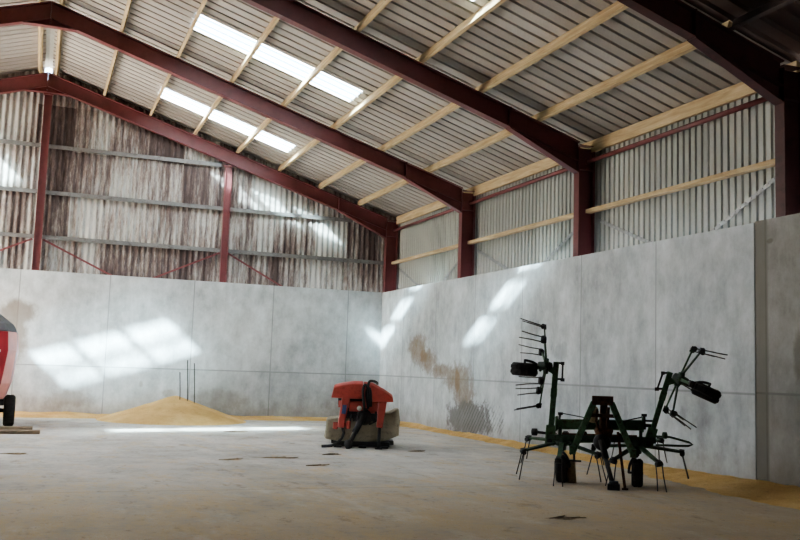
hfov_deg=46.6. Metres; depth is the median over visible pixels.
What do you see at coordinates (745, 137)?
wall
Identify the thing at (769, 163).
timber girt
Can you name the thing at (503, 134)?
timber purlin
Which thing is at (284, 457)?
scrap
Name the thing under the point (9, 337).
baler
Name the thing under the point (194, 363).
rod
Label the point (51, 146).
rail
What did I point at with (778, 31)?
ceiling
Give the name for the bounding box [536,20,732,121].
timber purlin
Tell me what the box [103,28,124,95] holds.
timber purlin
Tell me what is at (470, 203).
tie
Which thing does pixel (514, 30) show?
ceiling
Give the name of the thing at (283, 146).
window
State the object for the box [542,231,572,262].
strap
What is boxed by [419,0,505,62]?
timber purlin
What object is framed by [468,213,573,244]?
timber girt
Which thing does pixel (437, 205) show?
beam
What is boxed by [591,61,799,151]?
beam
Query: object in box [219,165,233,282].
post
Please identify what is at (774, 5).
steel purlin
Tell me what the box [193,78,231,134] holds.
timber purlin
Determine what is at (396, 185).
timber purlin
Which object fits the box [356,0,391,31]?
timber purlin
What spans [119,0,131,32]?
timber purlin
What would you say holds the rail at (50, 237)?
attached to the wall at (73, 122)
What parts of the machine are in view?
frame, headstock leg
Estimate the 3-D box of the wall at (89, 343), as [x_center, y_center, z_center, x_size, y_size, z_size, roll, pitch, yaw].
[-10.266,2.027,25.925,21.028,4.040,0.200,4,-7,-21]
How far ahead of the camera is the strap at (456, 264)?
26.33 m
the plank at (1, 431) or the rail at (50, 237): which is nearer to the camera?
the plank at (1, 431)
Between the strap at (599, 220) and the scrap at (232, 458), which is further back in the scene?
the strap at (599, 220)
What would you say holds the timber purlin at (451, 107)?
attached to the frame at (40, 14)
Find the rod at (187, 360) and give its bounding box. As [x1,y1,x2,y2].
[187,360,187,400]
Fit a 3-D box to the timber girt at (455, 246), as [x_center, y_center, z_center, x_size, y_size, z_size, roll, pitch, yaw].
[0.823,-0.474,27.676,0.140,0.085,5.744,4,-7,-21]
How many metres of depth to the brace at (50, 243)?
26.83 m
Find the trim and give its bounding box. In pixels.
[45,0,56,68]
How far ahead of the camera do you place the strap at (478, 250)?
23.94 m
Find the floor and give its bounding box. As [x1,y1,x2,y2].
[0,417,799,539]
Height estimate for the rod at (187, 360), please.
1.481 m
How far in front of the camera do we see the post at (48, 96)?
26.61 m
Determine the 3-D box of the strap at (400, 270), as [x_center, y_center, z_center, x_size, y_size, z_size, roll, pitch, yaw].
[0.353,0.302,29.095,0.019,0.945,2.276,4,-7,-21]
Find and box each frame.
[0,1,475,278]
[0,72,397,291]
[242,0,594,256]
[617,0,799,216]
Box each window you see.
[161,88,293,152]
[196,15,362,101]
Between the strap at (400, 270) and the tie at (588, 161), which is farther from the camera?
the strap at (400, 270)
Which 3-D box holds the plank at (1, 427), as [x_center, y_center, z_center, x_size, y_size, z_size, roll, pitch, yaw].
[-8.962,3.470,20.419,1.660,0.075,0.220,4,-7,-21]
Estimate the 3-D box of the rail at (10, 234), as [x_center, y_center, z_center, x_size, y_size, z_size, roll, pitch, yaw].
[-12.876,-1.140,25.632,5.180,0.121,0.084,4,-7,-21]
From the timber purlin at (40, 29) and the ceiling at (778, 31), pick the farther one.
the timber purlin at (40, 29)
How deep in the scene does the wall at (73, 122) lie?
27.89 m
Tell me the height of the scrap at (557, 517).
0.026 m
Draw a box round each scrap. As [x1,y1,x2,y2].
[0,453,24,454]
[219,458,241,459]
[261,456,297,458]
[306,464,328,465]
[548,515,585,519]
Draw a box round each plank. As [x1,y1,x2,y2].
[0,426,32,429]
[0,429,39,433]
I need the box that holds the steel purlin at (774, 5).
[729,0,796,29]
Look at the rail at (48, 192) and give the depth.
27.61 m
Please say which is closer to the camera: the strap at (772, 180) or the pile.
the strap at (772, 180)
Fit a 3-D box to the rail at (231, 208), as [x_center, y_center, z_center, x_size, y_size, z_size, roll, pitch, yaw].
[-3.406,-1.731,29.407,4.016,0.121,0.084,4,-7,-21]
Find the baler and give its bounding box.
[0,314,18,425]
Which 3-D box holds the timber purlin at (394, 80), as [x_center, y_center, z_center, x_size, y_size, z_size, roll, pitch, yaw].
[-0.625,-3.941,21.215,0.129,0.211,5.760,4,-7,-21]
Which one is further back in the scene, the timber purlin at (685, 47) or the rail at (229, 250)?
the rail at (229, 250)
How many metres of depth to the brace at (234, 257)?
28.70 m
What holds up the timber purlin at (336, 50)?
attached to the frame at (40, 14)
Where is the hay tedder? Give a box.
[510,318,727,491]
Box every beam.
[396,187,472,224]
[473,141,590,195]
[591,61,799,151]
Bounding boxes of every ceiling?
[0,0,790,216]
[684,0,799,61]
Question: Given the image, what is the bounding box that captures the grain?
[400,421,799,509]
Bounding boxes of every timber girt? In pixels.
[391,244,457,264]
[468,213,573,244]
[585,158,774,213]
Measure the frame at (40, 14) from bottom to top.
9.828 m
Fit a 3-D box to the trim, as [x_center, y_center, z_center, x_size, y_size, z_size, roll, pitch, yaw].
[-7.145,-6.692,19.235,0.600,0.124,17.540,4,-7,-21]
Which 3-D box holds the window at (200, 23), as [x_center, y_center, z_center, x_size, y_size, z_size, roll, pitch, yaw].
[-2.800,-4.810,21.147,3.860,1.246,0.990,4,-7,-21]
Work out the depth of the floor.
12.04 m
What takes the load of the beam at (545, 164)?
attached to the frame at (40, 14)
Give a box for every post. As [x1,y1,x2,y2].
[32,93,52,269]
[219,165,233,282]
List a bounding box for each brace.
[0,238,32,250]
[43,239,111,274]
[152,252,219,277]
[228,253,281,285]
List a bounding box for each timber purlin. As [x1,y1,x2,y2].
[38,0,42,72]
[55,2,64,75]
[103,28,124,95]
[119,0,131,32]
[149,56,176,115]
[177,0,206,57]
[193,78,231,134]
[231,16,278,82]
[236,101,283,153]
[278,124,333,171]
[283,24,357,106]
[318,145,382,188]
[333,55,420,129]
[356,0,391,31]
[357,166,429,205]
[381,85,480,151]
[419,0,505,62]
[428,113,537,172]
[479,1,628,92]
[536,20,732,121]
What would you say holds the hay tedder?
on the floor
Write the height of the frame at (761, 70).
9.828 m
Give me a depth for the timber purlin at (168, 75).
25.56 m
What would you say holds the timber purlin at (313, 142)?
attached to the frame at (375, 222)
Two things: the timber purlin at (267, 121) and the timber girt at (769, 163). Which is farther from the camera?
the timber purlin at (267, 121)
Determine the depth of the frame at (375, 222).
28.56 m
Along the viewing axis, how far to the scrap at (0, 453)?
15.40 m
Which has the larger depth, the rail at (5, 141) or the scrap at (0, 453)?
the rail at (5, 141)
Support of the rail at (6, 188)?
attached to the wall at (73, 122)
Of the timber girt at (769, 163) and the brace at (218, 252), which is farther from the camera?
the brace at (218, 252)
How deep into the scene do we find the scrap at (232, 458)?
15.68 m
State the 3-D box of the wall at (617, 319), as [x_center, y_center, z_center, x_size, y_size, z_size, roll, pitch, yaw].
[5.705,1.227,13.694,0.210,4.060,34.254,4,-7,-21]
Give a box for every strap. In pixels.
[399,268,419,285]
[441,261,457,281]
[477,248,508,269]
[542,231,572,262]
[598,219,650,242]
[711,176,774,230]
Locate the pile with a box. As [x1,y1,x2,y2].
[0,396,327,425]
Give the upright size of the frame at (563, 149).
9.828 m
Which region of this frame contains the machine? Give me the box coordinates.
[321,380,399,448]
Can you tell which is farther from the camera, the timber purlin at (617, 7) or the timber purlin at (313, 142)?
the timber purlin at (313, 142)
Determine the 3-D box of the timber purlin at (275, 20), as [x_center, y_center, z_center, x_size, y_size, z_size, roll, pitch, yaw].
[-3.092,-4.957,20.342,0.129,0.211,5.760,4,-7,-21]
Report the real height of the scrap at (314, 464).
0.026 m
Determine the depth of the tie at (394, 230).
28.11 m
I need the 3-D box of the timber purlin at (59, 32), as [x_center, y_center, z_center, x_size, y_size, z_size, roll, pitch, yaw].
[-8.959,-5.984,24.442,0.129,0.211,5.920,4,-7,-21]
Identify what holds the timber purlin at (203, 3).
attached to the frame at (40, 14)
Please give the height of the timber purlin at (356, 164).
0.211 m
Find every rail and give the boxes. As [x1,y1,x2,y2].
[0,139,40,146]
[0,186,36,192]
[0,232,33,237]
[42,235,219,251]
[45,190,222,209]
[49,144,221,166]
[228,249,383,264]
[230,207,352,222]
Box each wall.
[0,69,395,292]
[0,268,381,416]
[379,213,799,486]
[396,93,775,289]
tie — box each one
[392,209,453,232]
[468,168,568,205]
[585,97,767,164]
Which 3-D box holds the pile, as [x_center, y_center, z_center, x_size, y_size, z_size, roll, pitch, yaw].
[-6.361,3.786,25.369,13.300,0.688,3.360,4,-7,-21]
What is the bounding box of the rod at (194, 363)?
[194,363,194,402]
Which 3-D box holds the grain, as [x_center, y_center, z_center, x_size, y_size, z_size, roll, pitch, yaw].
[3.326,3.518,17.504,1.159,0.174,22.654,4,-7,-21]
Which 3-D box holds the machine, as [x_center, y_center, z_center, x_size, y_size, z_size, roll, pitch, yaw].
[-0.781,2.959,19.263,1.594,1.384,1.606,2,-6,-2]

